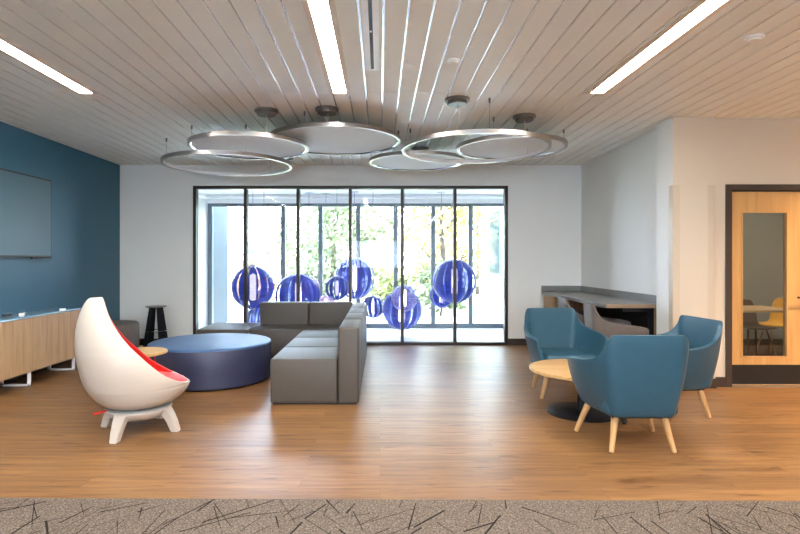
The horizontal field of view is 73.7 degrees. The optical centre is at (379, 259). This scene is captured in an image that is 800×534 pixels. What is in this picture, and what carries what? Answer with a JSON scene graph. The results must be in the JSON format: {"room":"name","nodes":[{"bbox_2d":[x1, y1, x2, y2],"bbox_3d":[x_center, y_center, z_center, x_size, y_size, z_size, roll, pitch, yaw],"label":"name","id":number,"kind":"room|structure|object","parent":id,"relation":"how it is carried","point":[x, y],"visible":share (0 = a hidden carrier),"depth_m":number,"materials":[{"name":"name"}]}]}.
{"room":"lounge","nodes":[
{"label":"lounge","id":0,"kind":"room"},
{"bbox_2d":[0,121,119,319],"bbox_3d":[-4.250,-0.120,2.045,0.120,2.980,13.090,0,0,0],"label":"wall","id":1,"kind":"structure","parent":0,"point":[84,263],"depth_m":7.17,"materials":[{"name":"blue paint"}]},
{"bbox_2d":[0,168,51,258],"bbox_3d":[-4.152,-0.508,5.830,0.077,0.983,1.720,0,0,0],"label":"television","id":2,"kind":"object","parent":1,"relation":"attached to","point":[25,199],"visible":1,"depth_m":6.17,"materials":[{"name":"black plastic"}]},
{"bbox_2d":[4,358,75,382],"bbox_3d":[-4.184,1.317,2.039,0.012,0.105,13.078,0,0,0],"label":"baseboard","id":3,"kind":"structure","parent":1,"relation":"attached to","point":[69,360],"depth_m":6.49,"materials":[{"name":"brown plastic"}]},
{"bbox_2d":[198,197,207,328],"bbox_3d":[-3.520,0.050,9.785,0.100,2.640,2.190,0,0,0],"label":"wall","id":4,"kind":"structure","parent":0,"point":[202,203],"depth_m":10.43,"materials":[{"name":"white paint"}]},
{"bbox_2d":[208,203,502,327],"bbox_3d":[-0.405,0.115,10.790,6.130,2.510,0.100,0,0,0],"label":"window","id":5,"kind":"structure","parent":4,"relation":"in","point":[470,324],"depth_m":10.74,"materials":[{"name":"grey metal"}]},
{"bbox_2d":[120,164,580,338],"bbox_3d":[-0.475,-0.120,8.660,7.630,2.980,0.140,0,0,0],"label":"wall","id":6,"kind":"structure","parent":0,"point":[156,201],"depth_m":8.59,"materials":[{"name":"white paint"}]},
{"bbox_2d":[139,339,526,344],"bbox_3d":[-0.775,1.317,8.584,6.830,0.105,0.012,0,0,0],"label":"baseboard","id":7,"kind":"structure","parent":6,"relation":"attached to","point":[510,341],"depth_m":8.58,"materials":[{"name":"brown plastic"}]},
{"bbox_2d":[193,186,507,344],"bbox_3d":[-0.475,0.087,8.640,5.070,2.565,0.120,0,0,0],"label":"window","id":8,"kind":"structure","parent":6,"relation":"in","point":[246,189],"depth_m":8.58,"materials":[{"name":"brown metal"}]},
{"bbox_2d":[198,190,502,202],"bbox_3d":[-0.405,-1.355,9.910,6.330,0.430,2.360,0,0,0],"label":"ceiling","id":9,"kind":"structure","parent":0,"point":[212,196],"depth_m":10.29,"materials":[{"name":"white paint"}]},
{"bbox_2d":[230,264,274,309],"bbox_3d":[-2.180,-0.210,9.150,0.755,2.120,0.736,0,0,-14],"label":"globe pendant","id":10,"kind":"object","parent":9,"relation":"hanging from","point":[266,290],"visible":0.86,"depth_m":8.90,"materials":[{"name":"blue glass"}]},
{"bbox_2d":[249,190,267,322],"bbox_3d":[-2.094,0.070,9.620,0.650,2.681,0.634,0,0,-6],"label":"globe pendant","id":11,"kind":"object","parent":9,"relation":"hanging from","point":[254,315],"visible":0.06,"depth_m":9.38,"materials":[{"name":"blue"}]},
{"bbox_2d":[275,272,320,301],"bbox_3d":[-1.410,-0.124,9.200,0.794,2.292,0.774,0,0,-29],"label":"globe pendant","id":12,"kind":"object","parent":9,"relation":"hanging from","point":[309,288],"visible":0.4,"depth_m":8.96,"materials":[{"name":"blue glass"}]},
{"bbox_2d":[305,193,319,285],"bbox_3d":[-1.345,-0.274,10.100,0.417,1.992,0.406,0,0,-11],"label":"globe pendant","id":13,"kind":"object","parent":9,"relation":"hanging from","point":[305,193],"visible":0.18,"depth_m":10.04,"materials":[{"name":"white"}]},
{"bbox_2d":[320,193,334,301],"bbox_3d":[-1.033,-0.108,10.200,0.383,2.324,0.373,0,0,-23],"label":"globe pendant","id":14,"kind":"object","parent":9,"relation":"hanging from","point":[326,298],"visible":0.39,"depth_m":10.10,"materials":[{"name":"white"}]},
{"bbox_2d":[325,275,348,299],"bbox_3d":[-0.750,-0.282,9.300,0.429,1.975,0.418,0,0,-6],"label":"globe pendant","id":15,"kind":"object","parent":9,"relation":"hanging from","point":[344,287],"visible":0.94,"depth_m":9.16,"materials":[{"name":"blue glass"}]},
{"bbox_2d":[334,191,374,298],"bbox_3d":[-0.474,-0.270,9.900,0.773,2.000,0.753,0,0,-20],"label":"globe pendant","id":16,"kind":"object","parent":9,"relation":"hanging from","point":[361,272],"visible":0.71,"depth_m":9.69,"materials":[{"name":"blue glass"}]},
{"bbox_2d":[363,190,383,318],"bbox_3d":[-0.126,-0.109,9.600,0.407,2.322,0.397,0,0,-17],"label":"globe pendant","id":17,"kind":"object","parent":9,"relation":"hanging from","point":[374,310],"visible":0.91,"depth_m":9.48,"materials":[{"name":"blue"}]},
{"bbox_2d":[382,190,421,329],"bbox_3d":[0.399,-0.001,9.660,0.736,2.539,0.717,0,0,-6],"label":"globe pendant","id":18,"kind":"object","parent":9,"relation":"hanging from","point":[392,315],"visible":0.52,"depth_m":9.46,"materials":[{"name":"blue"}]},
{"bbox_2d":[391,190,417,311],"bbox_3d":[0.414,-0.201,9.000,0.449,2.138,0.438,0,0,-17],"label":"globe pendant","id":19,"kind":"object","parent":9,"relation":"hanging from","point":[410,295],"visible":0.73,"depth_m":8.90,"materials":[{"name":"blue glass"}]},
{"bbox_2d":[429,192,450,307],"bbox_3d":[1.148,-0.190,9.950,0.470,2.161,0.459,0,0,-26],"label":"globe pendant","id":20,"kind":"object","parent":9,"relation":"hanging from","point":[439,302],"visible":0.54,"depth_m":9.86,"materials":[{"name":"blue"}]},
{"bbox_2d":[432,259,475,302],"bbox_3d":[1.282,-0.260,9.200,0.760,2.019,0.740,0,0,-9],"label":"globe pendant","id":21,"kind":"object","parent":9,"relation":"hanging from","point":[464,274],"visible":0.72,"depth_m":8.96,"materials":[{"name":"blue glass"}]},
{"bbox_2d":[0,0,799,164],"bbox_3d":[1.455,-1.570,2.095,11.490,0.080,13.190,0,0,0],"label":"ceiling","id":22,"kind":"structure","parent":0,"point":[158,69],"depth_m":4.35,"materials":[{"name":"wood"}]},
{"bbox_2d":[0,35,97,93],"bbox_3d":[-2.675,-1.524,2.955,0.190,0.012,3.850,0,0,0],"label":"recessed light","id":23,"kind":"object","parent":22,"relation":"in","point":[7,47],"visible":1,"depth_m":4.21,"materials":[{"name":"white plastic"}]},
{"bbox_2d":[160,124,294,175],"bbox_3d":[-1.905,-1.354,6.940,1.580,0.352,2.060,0,0,0],"label":"pendant","id":24,"kind":"object","parent":22,"relation":"hanging from","point":[188,152],"visible":0.89,"depth_m":6.44,"materials":[{"name":"silver metal"}]},
{"bbox_2d":[163,161,289,175],"bbox_3d":[-1.905,-1.200,6.700,1.524,0.036,1.524,0,0,0],"label":"diffuser","id":25,"kind":"object","parent":24,"relation":"attached to","point":[166,164],"depth_m":7.28,"materials":[{"name":"white plastic"}]},
{"bbox_2d":[187,107,308,159],"bbox_3d":[-1.480,-1.397,6.025,1.341,0.266,1.410,0,0,0],"label":"pendant","id":26,"kind":"object","parent":22,"relation":"hanging from","point":[278,145],"visible":0.91,"depth_m":5.82,"materials":[{"name":"silver metal"}]},
{"bbox_2d":[191,136,304,157],"bbox_3d":[-1.480,-1.285,6.060,1.280,0.010,1.280,0,0,0],"label":"diffuser","id":27,"kind":"object","parent":26,"relation":"attached to","point":[278,146],"depth_m":5.96,"materials":[{"name":"white plastic"}]},
{"bbox_2d":[301,0,349,93],"bbox_3d":[-0.365,-1.524,2.955,0.190,0.012,3.850,0,0,0],"label":"recessed light","id":28,"kind":"object","parent":22,"relation":"in","point":[321,15],"visible":1,"depth_m":3.72,"materials":[{"name":"white plastic"}]},
{"bbox_2d":[270,105,400,154],"bbox_3d":[-0.520,-1.446,6.190,1.520,0.167,1.520,0,0,-41],"label":"pendant","id":29,"kind":"object","parent":22,"relation":"hanging from","point":[322,138],"visible":0.86,"depth_m":5.95,"materials":[{"name":"silver metal"}]},
{"bbox_2d":[278,127,396,153],"bbox_3d":[-0.520,-1.384,6.190,1.460,0.010,1.460,0,0,0],"label":"diffuser","id":30,"kind":"object","parent":29,"relation":"attached to","point":[320,140],"depth_m":6.05,"materials":[{"name":"white plastic"}]},
{"bbox_2d":[361,0,378,70],"bbox_3d":[-0.060,-1.526,3.195,0.106,0.008,2.190,0,0,0],"label":"ceiling vent","id":31,"kind":"object","parent":22,"relation":"in","point":[369,8],"visible":1,"depth_m":3.57,"materials":[{"name":"white metal"}]},
{"bbox_2d":[369,146,464,170],"bbox_3d":[0.489,-1.413,7.130,1.271,0.235,1.270,0,0,0],"label":"pendant","id":32,"kind":"object","parent":22,"relation":"hanging from","point":[395,160],"visible":0.88,"depth_m":7.10,"materials":[{"name":"silver metal"}]},
{"bbox_2d":[372,154,459,168],"bbox_3d":[0.488,-1.316,7.130,1.210,0.010,1.210,0,0,0],"label":"diffuser","id":33,"kind":"object","parent":32,"relation":"attached to","point":[383,161],"depth_m":7.17,"materials":[{"name":"white plastic"}]},
{"bbox_2d":[446,57,459,64],"bbox_3d":[0.560,-1.516,4.080,0.104,0.028,0.104,0,0,0],"label":"ceiling detector","id":34,"kind":"object","parent":22,"relation":"attached to","point":[452,61],"visible":1,"depth_m":4.06,"materials":[{"name":"white plastic"}]},
{"bbox_2d":[402,95,551,163],"bbox_3d":[1.036,-1.363,5.790,1.600,0.335,1.680,0,0,0],"label":"pendant","id":35,"kind":"object","parent":22,"relation":"hanging from","point":[456,101],"visible":1,"depth_m":5.24,"materials":[{"name":"silver metal"}]},
{"bbox_2d":[404,145,548,162],"bbox_3d":[1.036,-1.217,5.830,1.544,0.036,1.544,0,0,0],"label":"diffuser","id":36,"kind":"object","parent":35,"relation":"attached to","point":[545,149],"depth_m":6.41,"materials":[{"name":"white plastic"}]},
{"bbox_2d":[456,113,567,158],"bbox_3d":[1.531,-1.413,6.215,1.271,0.235,1.350,0,0,0],"label":"pendant","id":37,"kind":"object","parent":22,"relation":"hanging from","point":[493,146],"visible":0.87,"depth_m":6.11,"materials":[{"name":"silver metal"}]},
{"bbox_2d":[460,138,563,157],"bbox_3d":[1.530,-1.316,6.255,1.210,0.010,1.210,0,0,0],"label":"diffuser","id":38,"kind":"object","parent":37,"relation":"attached to","point":[475,147],"depth_m":6.21,"materials":[{"name":"white plastic"}]},
{"bbox_2d":[585,0,733,93],"bbox_3d":[1.975,-1.524,2.955,0.190,0.012,3.850,0,0,0],"label":"recessed light","id":39,"kind":"object","parent":22,"relation":"in","point":[701,11],"visible":1,"depth_m":3.72,"materials":[{"name":"white plastic"}]},
{"bbox_2d":[744,33,765,42],"bbox_3d":[2.570,-1.516,3.660,0.124,0.028,0.124,0,0,0],"label":"ceiling detector","id":40,"kind":"object","parent":22,"relation":"attached to","point":[753,38],"visible":1,"depth_m":3.63,"materials":[{"name":"white plastic"}]},
{"bbox_2d":[0,328,799,500],"bbox_3d":[1.455,1.409,6.970,11.490,0.083,7.940,0,0,0],"label":"floor","id":41,"kind":"structure","parent":0,"point":[427,422],"depth_m":4.00,"materials":[{"name":"brown wood"}]},
{"bbox_2d":[0,308,80,385],"bbox_3d":[-3.975,0.988,5.332,0.410,0.765,2.805,0,0,0],"label":"credenza","id":42,"kind":"object","parent":41,"relation":"on","point":[34,340],"visible":0.94,"depth_m":5.87,"materials":[{"name":"brown wood"}]},
{"bbox_2d":[112,320,139,346],"bbox_3d":[-3.740,1.123,7.520,0.640,0.495,0.640,0,0,0],"label":"pouf","id":43,"kind":"object","parent":41,"relation":"on","point":[129,329],"visible":0.28,"depth_m":7.43,"materials":[{"name":"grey fabric"}]},
{"bbox_2d":[74,297,189,443],"bbox_3d":[-1.975,0.832,4.293,0.852,1.076,0.714,0,0,-29],"label":"lounge chair","id":44,"kind":"object","parent":41,"relation":"on","point":[131,386],"visible":1,"depth_m":4.01,"materials":[{"name":"white plastic"}]},
{"bbox_2d":[159,371,187,381],"bbox_3d":[-1.938,0.996,4.314,0.734,0.152,0.670,0,0,-29],"label":"seat cushion","id":45,"kind":"object","parent":44,"relation":"on","point":[170,376],"depth_m":4.35,"materials":[{"name":"red fabric"}]},
{"bbox_2d":[137,347,167,360],"bbox_3d":[-2.290,1.118,5.070,0.504,0.506,0.504,0,0,0],"label":"side table","id":46,"kind":"object","parent":41,"relation":"on","point":[148,351],"visible":0.32,"depth_m":5.10,"materials":[{"name":"brown wood"}]},
{"bbox_2d":[143,305,167,346],"bbox_3d":[-3.400,1.032,8.100,0.354,0.676,0.354,0,0,-10],"label":"stool","id":47,"kind":"object","parent":41,"relation":"on","point":[161,324],"visible":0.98,"depth_m":8.02,"materials":[{"name":"black metal"}]},
{"bbox_2d":[147,333,270,390],"bbox_3d":[-1.955,1.149,6.180,1.364,0.442,1.364,0,0,0],"label":"round ottoman","id":48,"kind":"object","parent":41,"relation":"on","point":[210,361],"visible":0.82,"depth_m":5.67,"materials":[{"name":"blue fabric"}]},
{"bbox_2d":[147,333,270,352],"bbox_3d":[-1.955,0.943,6.180,1.364,0.030,1.364,0,0,0],"label":"cushion","id":49,"kind":"object","parent":48,"relation":"on","point":[210,342],"depth_m":5.96,"materials":[{"name":"blue leather"}]},
{"bbox_2d":[196,323,259,333],"bbox_3d":[-2.125,1.153,7.590,0.702,0.433,0.840,0,0,0],"label":"bench ottoman","id":50,"kind":"object","parent":41,"relation":"on","point":[245,328],"visible":0.34,"depth_m":7.30,"materials":[{"name":"grey fabric"}]},
{"bbox_2d":[249,302,366,403],"bbox_3d":[-0.980,0.996,6.522,1.562,0.748,2.967,0,0,0],"label":"sectional sofa","id":51,"kind":"object","parent":41,"relation":"on","point":[318,349],"visible":0.97,"depth_m":5.29,"materials":[{"name":"grey fabric"}]},
{"bbox_2d":[544,295,583,310],"bbox_3d":[2.925,0.963,8.333,0.610,0.815,0.486,0,0,0],"label":"base cabinet","id":52,"kind":"object","parent":41,"relation":"on","point":[549,301],"visible":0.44,"depth_m":8.09,"materials":[{"name":"brown wood"}]},
{"bbox_2d":[524,308,608,398],"bbox_3d":[1.878,0.947,5.540,0.788,0.850,0.612,0,0,-3],"label":"armchair","id":53,"kind":"object","parent":41,"relation":"on","point":[550,333],"visible":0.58,"depth_m":5.77,"materials":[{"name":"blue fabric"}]},
{"bbox_2d":[529,359,610,422],"bbox_3d":[1.805,1.170,4.785,0.896,0.400,0.896,0,0,0],"label":"table","id":54,"kind":"object","parent":41,"relation":"on","point":[551,368],"visible":0.37,"depth_m":4.72,"materials":[{"name":"brown wood"}]},
{"bbox_2d":[557,296,584,324],"bbox_3d":[2.820,0.947,7.404,0.612,0.850,0.788,0,0,7],"label":"armchair","id":55,"kind":"object","parent":41,"relation":"on","point":[562,302],"visible":0.12,"depth_m":7.22,"materials":[{"name":"beige fabric"}]},
{"bbox_2d":[542,286,655,334],"bbox_3d":[2.919,0.891,7.356,0.638,0.957,2.464,0,0,0],"label":"countertop","id":56,"kind":"structure","parent":41,"relation":"on","point":[639,309],"depth_m":6.88,"materials":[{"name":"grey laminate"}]},
{"bbox_2d":[583,301,648,338],"bbox_3d":[2.841,0.947,6.505,0.612,0.850,0.788,0,0,10],"label":"armchair","id":57,"kind":"object","parent":41,"relation":"on","point":[607,326],"visible":0.36,"depth_m":6.23,"materials":[{"name":"beige fabric"}]},
{"bbox_2d":[621,418,627,423],"bbox_3d":[2.042,1.347,4.460,0.056,0.046,0.056,0,0,0],"label":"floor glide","id":58,"kind":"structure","parent":41,"relation":"on","point":[623,420],"depth_m":4.44,"materials":[{"name":"black plastic"}]},
{"bbox_2d":[567,335,688,452],"bbox_3d":[1.869,0.947,3.990,0.788,0.850,0.612,0,0,1],"label":"armchair","id":59,"kind":"object","parent":41,"relation":"on","point":[633,376],"visible":1,"depth_m":3.72,"materials":[{"name":"teal fabric"}]},
{"bbox_2d":[658,315,722,421],"bbox_3d":[2.630,0.947,4.823,0.612,0.850,0.788,0,0,-5],"label":"armchair","id":60,"kind":"object","parent":41,"relation":"on","point":[704,335],"visible":0.4,"depth_m":4.58,"materials":[{"name":"teal fabric"}]},
{"bbox_2d":[743,299,777,355],"bbox_3d":[5.050,0.959,7.254,0.438,0.821,0.475,0,0,0],"label":"office chair","id":61,"kind":"object","parent":41,"relation":"on","point":[750,321],"visible":0.55,"depth_m":7.37,"materials":[{"name":"plastic"}]},
{"bbox_2d":[743,305,782,312],"bbox_3d":[4.735,0.998,7.010,1.070,0.739,0.720,0,0,0],"label":"table","id":62,"kind":"object","parent":41,"relation":"on","point":[746,308],"visible":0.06,"depth_m":6.77,"materials":[{"name":"brown wood"}]},
{"bbox_2d":[753,298,782,355],"bbox_3d":[5.633,0.959,7.527,0.475,0.821,0.438,0,0,-28],"label":"office chair","id":63,"kind":"object","parent":41,"relation":"on","point":[776,319],"visible":0.44,"depth_m":7.69,"materials":[{"name":"yellow plastic"}]},
{"bbox_2d":[0,498,799,533],"bbox_3d":[1.455,1.408,-0.708,11.490,0.083,7.585,0,0,0],"label":"floor","id":64,"kind":"structure","parent":0,"point":[17,515],"depth_m":2.84,"materials":[{"name":"beige carpet"}]},
{"bbox_2d":[581,130,655,294],"bbox_3d":[3.300,-0.120,7.315,0.120,2.980,2.550,0,0,0],"label":"wall","id":65,"kind":"structure","parent":0,"point":[618,186],"depth_m":7.15,"materials":[{"name":"white paint"}]},
{"bbox_2d":[542,286,655,302],"bbox_3d":[2.919,0.461,7.359,0.638,0.095,2.458,0,0,0],"label":"backsplash","id":66,"kind":"structure","parent":65,"relation":"attached to","point":[649,298],"depth_m":7.65,"materials":[{"name":"grey stone"}]},
{"bbox_2d":[656,116,714,334],"bbox_3d":[3.355,-0.120,5.870,0.450,2.980,0.340,0,0,0],"label":"wall column","id":67,"kind":"structure","parent":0,"point":[685,146],"depth_m":5.70,"materials":[{"name":"beige paint"}]},
{"bbox_2d":[669,185,679,330],"bbox_3d":[3.166,0.235,5.736,0.078,2.070,0.078,0,0,0],"label":"trim","id":68,"kind":"structure","parent":67,"relation":"attached to","point":[674,190],"depth_m":5.70,"materials":[{"name":"paint"}]},
{"bbox_2d":[708,185,714,377],"bbox_3d":[3.544,0.235,5.734,0.078,2.070,0.072,0,0,0],"label":"trim","id":69,"kind":"structure","parent":67,"relation":"attached to","point":[711,188],"depth_m":5.70,"materials":[{"name":"plastic"}]},
{"bbox_2d":[709,378,716,387],"bbox_3d":[3.355,1.317,5.864,0.474,0.105,0.352,0,0,0],"label":"baseboard","id":70,"kind":"structure","parent":67,"relation":"attached to","point":[714,381],"depth_m":5.69,"materials":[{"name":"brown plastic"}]},
{"bbox_2d":[715,118,799,376],"bbox_3d":[5.390,-0.120,5.835,3.620,2.980,0.130,0,0,0],"label":"wall","id":71,"kind":"structure","parent":0,"point":[747,151],"depth_m":5.77,"materials":[{"name":"beige paint"}]},
{"bbox_2d":[715,377,725,386],"bbox_3d":[5.396,1.317,5.764,3.608,0.105,0.012,0,0,0],"label":"baseboard","id":72,"kind":"structure","parent":71,"relation":"attached to","point":[721,381],"depth_m":5.76,"materials":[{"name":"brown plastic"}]},
{"bbox_2d":[725,184,799,386],"bbox_3d":[4.255,0.277,5.827,1.040,2.187,0.175,0,0,0],"label":"door","id":73,"kind":"structure","parent":71,"relation":"attached to","point":[740,370],"depth_m":5.80,"materials":[{"name":"brown wood"}]},
{"bbox_2d":[743,213,782,338],"bbox_3d":[5.285,-0.120,8.600,3.830,2.980,0.100,0,0,0],"label":"wall","id":74,"kind":"structure","parent":0,"point":[762,232],"depth_m":8.55,"materials":[{"name":"beige paint"}]},
{"bbox_2d":[743,339,782,344],"bbox_3d":[5.315,1.316,8.544,3.770,0.102,0.012,0,0,0],"label":"baseboard","id":75,"kind":"structure","parent":74,"relation":"attached to","point":[751,341],"depth_m":8.54,"materials":[{"name":"brown plastic"}]},
{"label":"outside","id":76,"kind":"structure","parent":0,"visible":0},
{"bbox_2d":[231,278,486,315],"bbox_3d":[0.000,1.545,51.750,120.000,0.150,76.500,0,0,0],"label":"ground","id":77,"kind":"structure","parent":76,"point":[479,301],"depth_m":17.23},
{"bbox_2d":[231,256,277,300],"bbox_3d":[-3.563,0.688,14.892,1.400,1.611,1.658,0,0,22],"label":"shrub","id":78,"kind":"object","parent":77,"relation":"on","point":[240,265],"visible":0.07,"depth_m":14.76,"materials":[{"name":"green plant"}]},
{"bbox_2d":[231,207,279,289],"bbox_3d":[-6.168,-1.686,21.663,4.355,6.358,4.485,0,0,0],"label":"tree","id":79,"kind":"object","parent":77,"relation":"on","point":[232,208],"visible":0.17,"depth_m":21.86,"materials":[{"name":"green plant"}]},
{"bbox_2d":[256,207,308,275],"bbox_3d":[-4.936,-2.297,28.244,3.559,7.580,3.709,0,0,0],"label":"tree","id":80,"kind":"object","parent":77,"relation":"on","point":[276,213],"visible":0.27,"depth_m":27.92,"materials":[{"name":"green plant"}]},
{"bbox_2d":[289,251,342,301],"bbox_3d":[-1.807,0.620,14.246,1.644,1.780,1.505,0,0,-35],"label":"shrub","id":81,"kind":"object","parent":77,"relation":"on","point":[305,270],"visible":0.22,"depth_m":13.99,"materials":[{"name":"green plant"}]},
{"bbox_2d":[249,207,410,301],"bbox_3d":[-1.442,-1.923,17.323,4.503,7.049,5.055,0,0,-38],"label":"tree","id":82,"kind":"object","parent":77,"relation":"on","point":[331,215],"visible":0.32,"depth_m":16.60,"materials":[{"name":"green plant"}]},
{"bbox_2d":[231,217,486,277],"bbox_3d":[-2.000,-0.980,48.000,24.800,5.100,8.800,0,0,0],"label":"building","id":83,"kind":"structure","parent":77,"relation":"on","point":[260,228],"depth_m":44.00,"materials":[{"name":"white paint"}]},
{"bbox_2d":[361,257,417,301],"bbox_3d":[0.241,0.709,14.568,1.529,1.568,1.768,0,0,-32],"label":"shrub","id":84,"kind":"object","parent":77,"relation":"on","point":[387,285],"visible":0.61,"depth_m":14.40,"materials":[{"name":"green plant"}]},
{"bbox_2d":[328,207,463,273],"bbox_3d":[0.665,-3.862,28.430,7.886,10.710,7.144,0,0,-26],"label":"tree","id":85,"kind":"object","parent":77,"relation":"on","point":[379,213],"visible":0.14,"depth_m":28.04,"materials":[{"name":"green plant"}]},
{"bbox_2d":[410,261,437,292],"bbox_3d":[1.890,0.675,19.584,1.586,1.635,1.697,0,0,0],"label":"shrub","id":86,"kind":"object","parent":77,"relation":"on","point":[426,261],"visible":0.02,"depth_m":19.23,"materials":[{"name":"green plant"}]},
{"bbox_2d":[387,207,486,307],"bbox_3d":[1.857,-1.187,16.407,3.781,5.360,3.972,0,0,-20],"label":"tree","id":87,"kind":"object","parent":77,"relation":"on","point":[447,212],"visible":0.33,"depth_m":16.38,"materials":[{"name":"green plant"}]},
{"bbox_2d":[411,257,467,315],"bbox_3d":[1.594,0.706,14.153,1.555,1.575,1.747,0,0,0],"label":"shrub","id":88,"kind":"object","parent":77,"relation":"on","point":[420,279],"visible":0.25,"depth_m":14.04,"materials":[{"name":"green plant"}]},
{"bbox_2d":[430,210,486,294],"bbox_3d":[3.980,-1.206,22.600,3.898,5.398,3.361,0,0,-17],"label":"tree","id":89,"kind":"object","parent":77,"relation":"on","point":[480,276],"visible":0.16,"depth_m":22.43,"materials":[{"name":"green plant"}]},
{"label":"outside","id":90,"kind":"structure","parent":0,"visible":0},
{"bbox_2d":[226,316,502,322],"bbox_3d":[0.000,1.500,12.220,60.000,0.140,2.560,0,0,0],"label":"patio","id":91,"kind":"structure","parent":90,"point":[234,319],"depth_m":12.82,"materials":[{"name":"concrete"}]},
{"bbox_2d":[213,207,230,322],"bbox_3d":[-5.750,-0.630,11.845,4.500,4.400,1.410,0,0,0],"label":"pier","id":92,"kind":"structure","parent":91,"relation":"on","point":[221,215],"depth_m":11.85,"materials":[{"name":"white paint"}]},
{"bbox_2d":[487,207,502,321],"bbox_3d":[5.395,-0.630,12.620,5.210,4.400,2.960,0,0,0],"label":"building wing","id":93,"kind":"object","parent":91,"relation":"on","point":[494,214],"visible":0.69,"depth_m":13.00,"materials":[{"name":"white paint"}]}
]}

